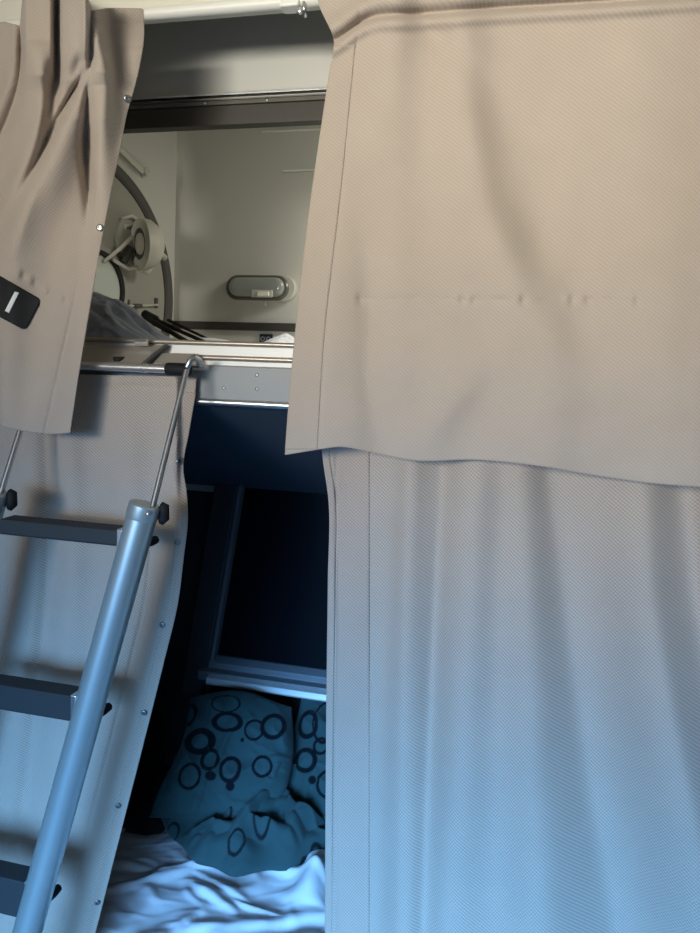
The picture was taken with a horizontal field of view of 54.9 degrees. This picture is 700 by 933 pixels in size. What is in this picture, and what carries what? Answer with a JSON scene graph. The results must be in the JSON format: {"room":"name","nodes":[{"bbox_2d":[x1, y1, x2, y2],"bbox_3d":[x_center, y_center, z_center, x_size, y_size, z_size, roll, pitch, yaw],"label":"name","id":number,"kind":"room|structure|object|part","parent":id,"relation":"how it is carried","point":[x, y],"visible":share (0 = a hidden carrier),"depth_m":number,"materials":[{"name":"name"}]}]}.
{"room":"train carriage","nodes":[
{"label":"train carriage","id":0,"kind":"room"},
{"bbox_2d":[118,131,176,809],"bbox_3d":[-0.742,-0.019,1.744,0.050,2.627,0.850,5,6,20],"label":"wall","id":1,"kind":"structure","parent":0,"point":[157,151],"depth_m":2.02,"materials":[{"name":"white plastic"}]},
{"bbox_2d":[93,163,172,336],"bbox_3d":[-0.612,-0.465,1.722,0.137,0.700,0.700,5,6,20],"label":"hatch","id":2,"kind":"object","parent":1,"relation":"attached to","point":[133,267],"visible":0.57,"depth_m":1.82,"materials":[{"name":"plastic"}]},
{"bbox_3d":[-0.657,-0.468,1.758,0.005,0.169,0.169,5,6,20],"label":"port glass","id":3,"kind":"part","parent":2,"relation":"part of","materials":[{"name":"white glass"}]},
{"bbox_3d":[-0.613,-0.576,1.784,0.083,0.087,0.017,-2,7,-37],"label":"bracket arm","id":4,"kind":"part","parent":2,"relation":"part of","materials":[{"name":"plastic"}]},
{"bbox_3d":[-0.605,-0.542,1.811,0.015,0.027,0.078,8,8,44],"label":"bracket arm","id":5,"kind":"part","parent":2,"relation":"part of","materials":[{"name":"plastic"}]},
{"bbox_3d":[-0.598,-0.644,1.825,0.044,0.043,0.019,-1,7,-34],"label":"bracket arm","id":6,"kind":"part","parent":2,"relation":"part of","materials":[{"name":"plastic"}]},
{"bbox_3d":[-0.589,-0.672,1.832,0.065,0.024,0.014,-2,7,-38],"label":"bracket arm","id":7,"kind":"part","parent":2,"relation":"part of","materials":[{"name":"plastic"}]},
{"bbox_3d":[-0.671,-0.470,1.745,0.095,0.622,0.617,4,6,12],"label":"hatch plate","id":8,"kind":"part","parent":2,"relation":"part of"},
{"bbox_3d":[-0.598,-0.452,1.897,0.012,0.017,0.032,5,6,20],"label":"bolt knob","id":9,"kind":"part","parent":2,"relation":"part of","materials":[{"name":"grey metal"}]},
{"bbox_3d":[-0.590,-0.459,1.922,0.007,0.030,0.138,5,6,20],"label":"bolt rod","id":10,"kind":"part","parent":2,"relation":"part of","materials":[{"name":"plastic"}]},
{"bbox_3d":[-0.572,-0.482,1.988,0.011,0.028,0.012,4,6,12],"label":"bolt plate","id":11,"kind":"part","parent":2,"relation":"part of","materials":[{"name":"grey metal"}]},
{"bbox_3d":[-0.527,-0.586,1.862,0.018,0.025,0.059,5,6,20],"label":"head knob","id":12,"kind":"part","parent":2,"relation":"part of","materials":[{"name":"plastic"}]},
{"bbox_2d":[120,145,150,176],"bbox_3d":[-0.595,-0.838,1.846,0.021,0.050,0.135,5,6,20],"label":"stay","id":13,"kind":"object","parent":1,"relation":"attached to","point":[144,171],"visible":0.94,"depth_m":1.85,"materials":[{"name":"plastic"}]},
{"bbox_2d":[0,0,318,25],"bbox_3d":[0.460,-0.732,0.992,3.430,0.059,0.031,4,6,12],"label":"curtain rod","id":14,"kind":"object","parent":1,"relation":"attached to","point":[300,7],"visible":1,"depth_m":1.14,"materials":[{"name":"white metal"}]},
{"bbox_2d":[0,0,143,433],"bbox_3d":[-0.564,-0.449,1.208,0.412,0.779,0.117,6,6,29],"label":"curtain","id":15,"kind":"object","parent":14,"relation":"hanging from","point":[69,70],"visible":1,"depth_m":1.18,"materials":[{"name":"fabric"}]},
{"bbox_2d":[285,0,699,486],"bbox_3d":[0.352,-0.381,1.007,0.917,0.804,0.045,4,6,12],"label":"curtain","id":16,"kind":"object","parent":14,"relation":"hanging from","point":[501,258],"visible":1,"depth_m":1.03,"materials":[{"name":"beige fabric"}]},
{"bbox_2d":[0,0,320,23],"bbox_3d":[0.465,-0.922,1.002,3.450,0.373,0.020,4,6,12],"label":"trim","id":17,"kind":"structure","parent":1,"relation":"attached to","point":[9,9],"depth_m":1.20,"materials":[{"name":"beige paint"}]},
{"bbox_2d":[164,125,320,770],"bbox_3d":[0.819,0.045,1.849,2.995,2.627,0.054,4,6,12],"label":"wall","id":18,"kind":"structure","parent":0,"point":[243,196],"depth_m":2.03,"materials":[{"name":"white plastic"}]},
{"bbox_2d":[79,337,327,493],"bbox_3d":[0.612,-0.021,1.455,3.233,0.386,0.796,4,6,12],"label":"bunk","id":19,"kind":"object","parent":18,"relation":"attached to","point":[237,432],"depth_m":1.32,"materials":[{"name":"white metal"}]},
{"bbox_2d":[0,374,196,932],"bbox_3d":[-0.682,0.625,1.401,0.720,1.640,0.035,4,6,11],"label":"curtain","id":20,"kind":"object","parent":19,"relation":"hanging from","point":[52,592],"visible":0.77,"depth_m":1.34,"materials":[{"name":"fabric"}]},
{"bbox_2d":[0,354,203,932],"bbox_3d":[-0.612,0.394,1.268,0.605,1.226,0.208,4,6,12],"label":"ladder","id":21,"kind":"object","parent":19,"relation":"attached to","point":[27,893],"visible":0.91,"depth_m":1.18,"materials":[{"name":"silver metal"}]},
{"bbox_3d":[-0.788,0.525,1.261,0.288,0.949,0.052,3,6,2],"label":"rail","id":22,"kind":"part","parent":21,"relation":"part of","materials":[{"name":"silver metal"}]},
{"bbox_3d":[-0.608,-0.068,1.244,0.010,0.257,0.110,5,6,19],"label":"rod","id":23,"kind":"part","parent":21,"relation":"part of","materials":[{"name":"metal"}]},
{"bbox_3d":[-0.495,0.546,1.197,0.288,0.949,0.052,3,6,2],"label":"rail","id":24,"kind":"part","parent":21,"relation":"part of","materials":[{"name":"silver metal"}]},
{"bbox_3d":[-0.316,-0.048,1.179,0.010,0.257,0.110,5,6,19],"label":"rod","id":25,"kind":"part","parent":21,"relation":"part of","materials":[{"name":"metal"}]},
{"bbox_3d":[-0.469,-0.215,1.299,0.229,0.050,0.043,4,6,12],"label":"plate","id":26,"kind":"part","parent":19,"relation":"part of","materials":[{"name":"beige metal"}]},
{"bbox_2d":[85,291,173,339],"bbox_3d":[-0.506,-0.307,1.444,0.299,0.156,0.211,4,6,12],"label":"cloth","id":27,"kind":"object","parent":19,"relation":"on","point":[109,317],"visible":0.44,"depth_m":1.39,"materials":[{"name":"fabric"}]},
{"bbox_3d":[-0.433,-0.216,1.289,0.305,0.058,0.046,4,6,12],"label":"ladder bracket","id":28,"kind":"part","parent":19,"relation":"part of","materials":[{"name":"grey metal"}]},
{"bbox_2d":[141,310,207,340],"bbox_3d":[-0.390,-0.333,1.657,0.144,0.110,0.327,-2,7,-39],"label":"strap","id":29,"kind":"object","parent":19,"relation":"on","point":[148,316],"visible":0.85,"depth_m":1.65,"materials":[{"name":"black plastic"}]},
{"bbox_3d":[-0.421,-0.317,1.591,0.014,0.087,0.262,-2,7,-39],"label":"leg","id":30,"kind":"part","parent":29,"relation":"part of","materials":[{"name":"black fabric"}]},
{"bbox_3d":[-0.417,-0.332,1.635,0.296,0.093,0.011,8,8,43],"label":"leg","id":31,"kind":"part","parent":29,"relation":"part of","materials":[{"name":"black fabric"}]},
{"bbox_3d":[-0.417,-0.354,1.752,0.153,0.062,0.008,6,6,28],"label":"leg","id":32,"kind":"part","parent":29,"relation":"part of","materials":[{"name":"black fabric"}]},
{"bbox_3d":[-0.331,-0.202,1.272,0.098,0.026,0.018,4,6,12],"label":"plate","id":33,"kind":"part","parent":19,"relation":"part of","materials":[{"name":"beige metal"}]},
{"bbox_3d":[0.543,-0.178,1.096,3.233,0.009,0.009,4,6,12],"label":"tube rail","id":34,"kind":"part","parent":19,"relation":"part of","materials":[{"name":"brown metal"}]},
{"bbox_2d":[176,338,227,340],"bbox_3d":[-0.376,-0.290,1.727,0.230,0.079,0.163,4,6,12],"label":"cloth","id":35,"kind":"object","parent":19,"relation":"on","point":[206,339],"visible":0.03,"depth_m":1.71,"materials":[{"name":"fabric"}]},
{"bbox_3d":[0.542,-0.151,1.099,3.233,0.010,0.010,4,6,12],"label":"tube rail","id":36,"kind":"part","parent":19,"relation":"part of","materials":[{"name":"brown metal"}]},
{"bbox_2d":[265,333,293,342],"bbox_3d":[-0.174,-0.290,1.723,0.150,0.099,0.143,4,6,12],"label":"paper","id":37,"kind":"object","parent":19,"relation":"on","point":[284,338],"visible":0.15,"depth_m":1.69,"materials":[{"name":"paper"}]},
{"bbox_2d":[322,447,699,932],"bbox_3d":[0.404,0.577,1.131,1.007,1.317,0.093,4,6,12],"label":"curtain","id":38,"kind":"object","parent":19,"relation":"hanging from","point":[513,682],"visible":0.91,"depth_m":1.14,"materials":[{"name":"white fabric"}]},
{"bbox_2d":[172,321,295,331],"bbox_3d":[0.870,-0.341,1.773,2.915,0.024,0.012,4,6,12],"label":"trim","id":39,"kind":"structure","parent":18,"relation":"attached to","point":[204,325],"depth_m":2.03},
{"bbox_2d":[182,483,328,701],"bbox_3d":[0.669,0.420,1.843,2.435,0.761,0.095,4,6,12],"label":"window","id":40,"kind":"structure","parent":18,"relation":"in","point":[259,624],"depth_m":2.07,"materials":[{"name":"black glass"}]},
{"bbox_3d":[-0.430,0.372,2.111,0.171,0.701,0.050,4,6,12],"label":"frame post","id":41,"kind":"part","parent":40,"relation":"part of","materials":[{"name":"grey metal"}]},
{"bbox_3d":[0.689,0.708,1.876,2.370,0.064,0.070,4,6,12],"label":"sill","id":42,"kind":"part","parent":40,"relation":"part of","materials":[{"name":"grey metal"}]},
{"bbox_3d":[0.703,0.740,1.863,2.333,0.049,0.095,4,6,12],"label":"sill trim","id":43,"kind":"part","parent":40,"relation":"part of","materials":[{"name":"metal"}]},
{"bbox_3d":[0.719,0.363,1.867,2.355,0.647,0.008,4,6,12],"label":"pane","id":44,"kind":"part","parent":40,"relation":"part of","materials":[{"name":"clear glass"}]},
{"bbox_2d":[226,274,296,305],"bbox_3d":[-0.267,-0.523,1.993,0.215,0.090,0.054,4,6,12],"label":"wall lamp","id":45,"kind":"object","parent":18,"relation":"attached to","point":[241,287],"visible":1,"depth_m":1.98,"materials":[{"name":"white plastic"}]},
{"bbox_2d":[251,290,272,297],"bbox_3d":[-0.258,-0.506,1.973,0.066,0.022,0.006,4,6,12],"label":"switch plate","id":46,"kind":"object","parent":45,"relation":"attached to","point":[254,293],"depth_m":1.97,"materials":[{"name":"white plastic"}]},
{"bbox_2d":[257,291,268,295],"bbox_3d":[-0.254,-0.504,1.967,0.036,0.013,0.007,4,6,12],"label":"switch","id":47,"kind":"object","parent":45,"relation":"attached to","point":[259,293],"depth_m":1.96,"materials":[{"name":"white plastic"}]},
{"bbox_2d":[259,334,272,341],"bbox_3d":[-0.253,-0.383,2.025,0.040,0.029,0.011,4,6,12],"label":"wall socket","id":48,"kind":"object","parent":18,"relation":"attached to","point":[263,337],"visible":0.71,"depth_m":2.02,"materials":[{"name":"black plastic"}]},
{"bbox_3d":[0.568,-1.153,1.396,3.450,0.040,0.840,4,6,12],"label":"ceiling","id":49,"kind":"structure","parent":0,"visible":0},
{"bbox_2d":[123,10,333,133],"bbox_3d":[0.734,-0.848,1.113,2.958,0.477,0.050,4,6,12],"label":"panel","id":50,"kind":"object","parent":49,"relation":"attached to","point":[269,70],"visible":0.37,"depth_m":1.32,"materials":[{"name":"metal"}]},
{"bbox_3d":[0.123,1.479,0.668,3.850,0.060,3.100,4,6,12],"label":"floor","id":51,"kind":"structure","parent":0,"visible":0},
{"bbox_3d":[0.715,1.310,1.582,2.909,0.153,0.728,4,6,12],"label":"bunk","id":52,"kind":"object","parent":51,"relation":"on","visible":0},
{"bbox_2d":[122,769,169,834],"bbox_3d":[0.580,1.159,1.605,2.605,0.126,0.698,4,6,12],"label":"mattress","id":53,"kind":"object","parent":52,"relation":"on","point":[137,820],"visible":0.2,"depth_m":1.94,"materials":[{"name":"black fabric"}]},
{"bbox_2d":[96,827,324,932],"bbox_3d":[0.168,1.060,1.673,1.751,0.163,0.676,4,6,12],"label":"sheet","id":54,"kind":"object","parent":53,"relation":"on","point":[154,886],"visible":0.13,"depth_m":1.61,"materials":[{"name":"white fabric"}]},
{"bbox_2d":[150,690,293,817],"bbox_3d":[-0.340,0.813,1.895,0.357,0.302,0.236,4,6,12],"label":"pillow","id":55,"kind":"object","parent":54,"relation":"on","point":[236,745],"visible":0.89,"depth_m":1.85,"materials":[{"name":"teal fabric"}]},
{"bbox_2d":[161,752,324,876],"bbox_3d":[-0.171,0.921,1.805,0.815,0.179,0.327,4,6,12],"label":"blanket","id":56,"kind":"object","parent":54,"relation":"on","point":[279,833],"visible":0.26,"depth_m":1.74,"materials":[{"name":"blue fabric"}]},
{"bbox_2d":[292,698,325,815],"bbox_3d":[-0.011,0.847,1.913,0.407,0.335,0.235,4,6,12],"label":"pillow","id":57,"kind":"object","parent":54,"relation":"on","point":[309,781],"visible":0.18,"depth_m":1.91,"materials":[{"name":"blue fabric"}]}
]}

